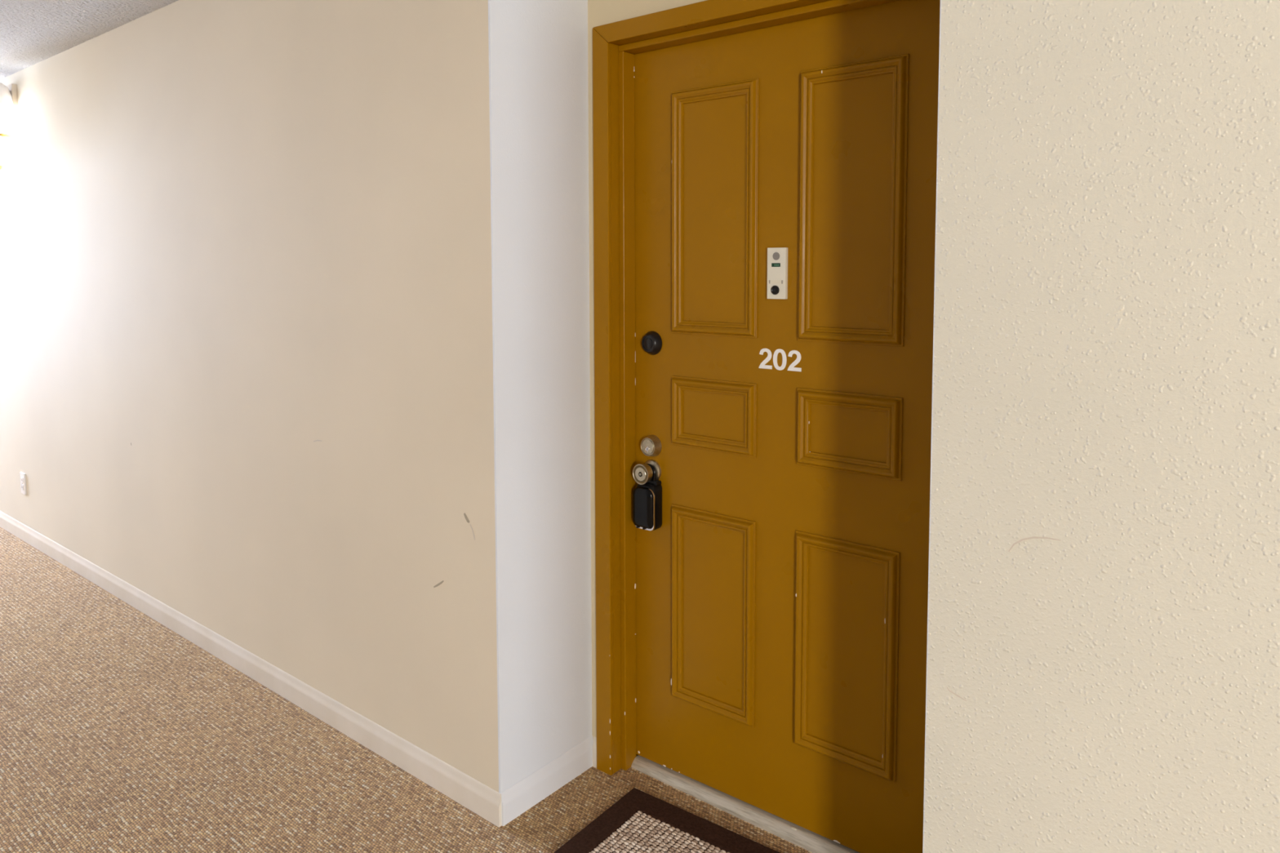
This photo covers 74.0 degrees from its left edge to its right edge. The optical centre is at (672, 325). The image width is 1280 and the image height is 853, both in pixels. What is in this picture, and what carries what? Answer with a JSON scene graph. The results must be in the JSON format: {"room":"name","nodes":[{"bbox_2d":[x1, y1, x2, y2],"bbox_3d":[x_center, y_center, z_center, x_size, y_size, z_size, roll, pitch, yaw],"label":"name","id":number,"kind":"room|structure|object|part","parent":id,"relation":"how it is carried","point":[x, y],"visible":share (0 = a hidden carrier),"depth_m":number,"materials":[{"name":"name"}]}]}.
{"room":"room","nodes":[
{"label":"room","id":0,"kind":"room"},
{"bbox_2d":[0,0,178,79],"bbox_3d":[-1.711,-1.029,0.251,18.000,0.050,5.600,3,5,38],"label":"ceiling","id":1,"kind":"structure","parent":0,"point":[32,32],"depth_m":3.40,"materials":[{"name":"white paint"}]},
{"bbox_2d":[0,527,812,852],"bbox_3d":[-1.712,1.450,0.414,18.000,0.050,5.600,3,5,38],"label":"floor","id":2,"kind":"structure","parent":0,"point":[120,733],"depth_m":2.47,"materials":[{"name":"carpet"}]},
{"bbox_2d":[553,787,779,852],"bbox_3d":[0.070,1.318,1.962,0.760,0.011,0.460,3,5,35],"label":"door mat","id":3,"kind":"object","parent":2,"relation":"on","point":[639,822],"visible":1,"depth_m":2.17,"materials":[{"name":"brown fabric"}]},
{"bbox_2d":[631,755,859,852],"bbox_3d":[0.264,1.292,2.216,0.925,0.037,0.062,3,5,38],"label":"threshold","id":4,"kind":"object","parent":2,"relation":"on","point":[810,841],"visible":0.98,"depth_m":2.25,"materials":[{"name":"paint"}]},
{"bbox_2d":[488,0,591,793],"bbox_3d":[-0.269,0.076,2.375,0.006,2.434,0.596,3,5,38],"label":"wall reveal","id":5,"kind":"structure","parent":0,"point":[539,80],"depth_m":2.27,"materials":[{"name":"white paint"}]},
{"bbox_2d":[501,735,593,826],"bbox_3d":[-0.339,1.255,2.350,0.010,0.086,0.349,3,5,38],"label":"baseboard reveal","id":6,"kind":"structure","parent":5,"relation":"attached to","point":[518,798],"depth_m":2.33,"materials":[{"name":"white paint"}]},
{"bbox_2d":[0,0,1279,852],"bbox_3d":[-0.182,0.081,2.306,18.000,2.434,0.600,3,5,38],"label":"wall","id":7,"kind":"structure","parent":0,"point":[246,342],"depth_m":2.16,"materials":[{"name":"beige paint"}]},
{"bbox_2d":[0,82,17,169],"bbox_3d":[-3.366,-0.982,4.214,0.207,0.454,0.181,3,5,38],"label":"wall sconce","id":8,"kind":"object","parent":7,"relation":"attached to","point":[8,93],"visible":1,"depth_m":4.19,"materials":[{"name":"beige metal"}]},
{"bbox_3d":[-3.355,-0.940,4.197,0.156,0.291,0.156,3,5,38],"label":"lamp shade","id":9,"kind":"part","parent":8,"relation":"part of","materials":[{"name":"white"}]},
{"bbox_3d":[-3.346,-1.156,4.288,0.135,0.116,0.022,3,5,38],"label":"plate","id":10,"kind":"part","parent":8,"relation":"part of","materials":[{"name":"beige metal"}]},
{"bbox_2d":[20,471,26,494],"bbox_3d":[-3.455,0.840,4.512,0.070,0.115,0.009,3,5,38],"label":"wall outlet","id":11,"kind":"object","parent":7,"relation":"attached to","point":[23,478],"visible":1,"depth_m":4.50,"materials":[{"name":"white plastic"}]},
{"bbox_2d":[0,511,502,827],"bbox_3d":[-3.968,1.084,4.924,8.896,0.086,0.010,3,5,38],"label":"baseboard","id":12,"kind":"structure","parent":7,"relation":"attached to","point":[465,790],"depth_m":2.83,"materials":[{"name":"white paint"}]},
{"bbox_2d":[587,0,706,738],"bbox_3d":[0.280,0.090,2.159,1.128,2.434,0.227,3,5,38],"label":"wall","id":13,"kind":"structure","parent":0,"point":[600,12],"depth_m":2.38,"materials":[{"name":"beige paint"}]},
{"bbox_2d":[592,737,596,768],"bbox_3d":[-0.224,1.246,2.476,0.019,0.086,0.010,3,5,38],"label":"baseboard","id":14,"kind":"structure","parent":13,"relation":"attached to","point":[594,744],"depth_m":2.47,"materials":[{"name":"white paint"}]},
{"bbox_2d":[592,0,899,775],"bbox_3d":[0.245,0.254,2.122,1.074,2.114,0.135,3,5,38],"label":"door frame","id":15,"kind":"structure","parent":13,"relation":"attached to","point":[615,44],"depth_m":2.37,"materials":[{"name":"brown paint"}]},
{"bbox_3d":[-0.195,0.237,2.385,0.057,2.112,0.013,3,5,38],"label":"casing","id":16,"kind":"part","parent":15,"relation":"part of","materials":[{"name":"brown paint"}]},
{"bbox_3d":[0.208,-0.773,2.007,1.071,0.050,0.013,3,5,38],"label":"casing","id":17,"kind":"part","parent":15,"relation":"part of","materials":[{"name":"brown paint"}]},
{"bbox_2d":[632,0,940,852],"bbox_3d":[0.258,0.267,2.141,0.945,2.030,0.100,3,5,38],"label":"door","id":18,"kind":"structure","parent":13,"relation":"in","point":[785,174],"depth_m":2.11,"materials":[{"name":"brown paint"}]},
{"bbox_3d":[-0.076,0.413,2.375,0.058,0.058,0.045,3,5,38],"label":"knob","id":19,"kind":"part","parent":18,"relation":"part of","materials":[{"name":"silver metal"}]},
{"bbox_2d":[632,463,662,530],"bbox_3d":[-0.072,0.480,2.383,0.074,0.184,0.048,3,5,38],"label":"lockbox","id":20,"kind":"object","parent":18,"relation":"hanging from","point":[646,497],"visible":0.79,"depth_m":2.37,"materials":[{"name":"black plastic"}]},
{"bbox_3d":[-0.079,0.512,2.375,0.072,0.121,0.004,3,5,38],"label":"edge trim","id":21,"kind":"part","parent":20,"relation":"part of","materials":[{"name":"silver metal"}]},
{"bbox_3d":[0.103,0.777,2.290,0.273,0.550,0.018,3,5,38],"label":"panel molding","id":22,"kind":"part","parent":18,"relation":"part of","materials":[{"name":"brown paint"}]},
{"bbox_3d":[0.103,0.239,2.255,0.273,0.191,0.018,3,5,38],"label":"panel molding","id":23,"kind":"part","parent":18,"relation":"part of","materials":[{"name":"brown paint"}]},
{"bbox_3d":[0.103,-0.298,2.219,0.273,0.652,0.018,3,5,38],"label":"panel molding","id":24,"kind":"part","parent":18,"relation":"part of","materials":[{"name":"brown paint"}]},
{"bbox_2d":[773,252,779,260],"bbox_3d":[0.257,-0.172,2.103,0.020,0.020,0.001,3,5,38],"label":"grille","id":25,"kind":"object","parent":18,"relation":"attached to","point":[775,255],"depth_m":2.10,"materials":[{"name":"grey metal"}]},
{"bbox_3d":[0.261,-0.130,2.111,0.053,0.128,0.012,3,5,38],"label":"viewer plate","id":26,"kind":"part","parent":18,"relation":"part of","materials":[{"name":"white"}]},
{"bbox_3d":[0.412,0.793,2.051,0.272,0.550,0.018,3,5,38],"label":"panel molding","id":27,"kind":"part","parent":18,"relation":"part of","materials":[{"name":"brown paint"}]},
{"bbox_3d":[0.412,0.255,2.016,0.272,0.191,0.018,3,5,38],"label":"panel molding","id":28,"kind":"part","parent":18,"relation":"part of","materials":[{"name":"brown paint"}]},
{"bbox_3d":[0.413,-0.283,1.980,0.272,0.652,0.018,3,5,38],"label":"panel molding","id":29,"kind":"part","parent":18,"relation":"part of","materials":[{"name":"brown paint"}]}
]}

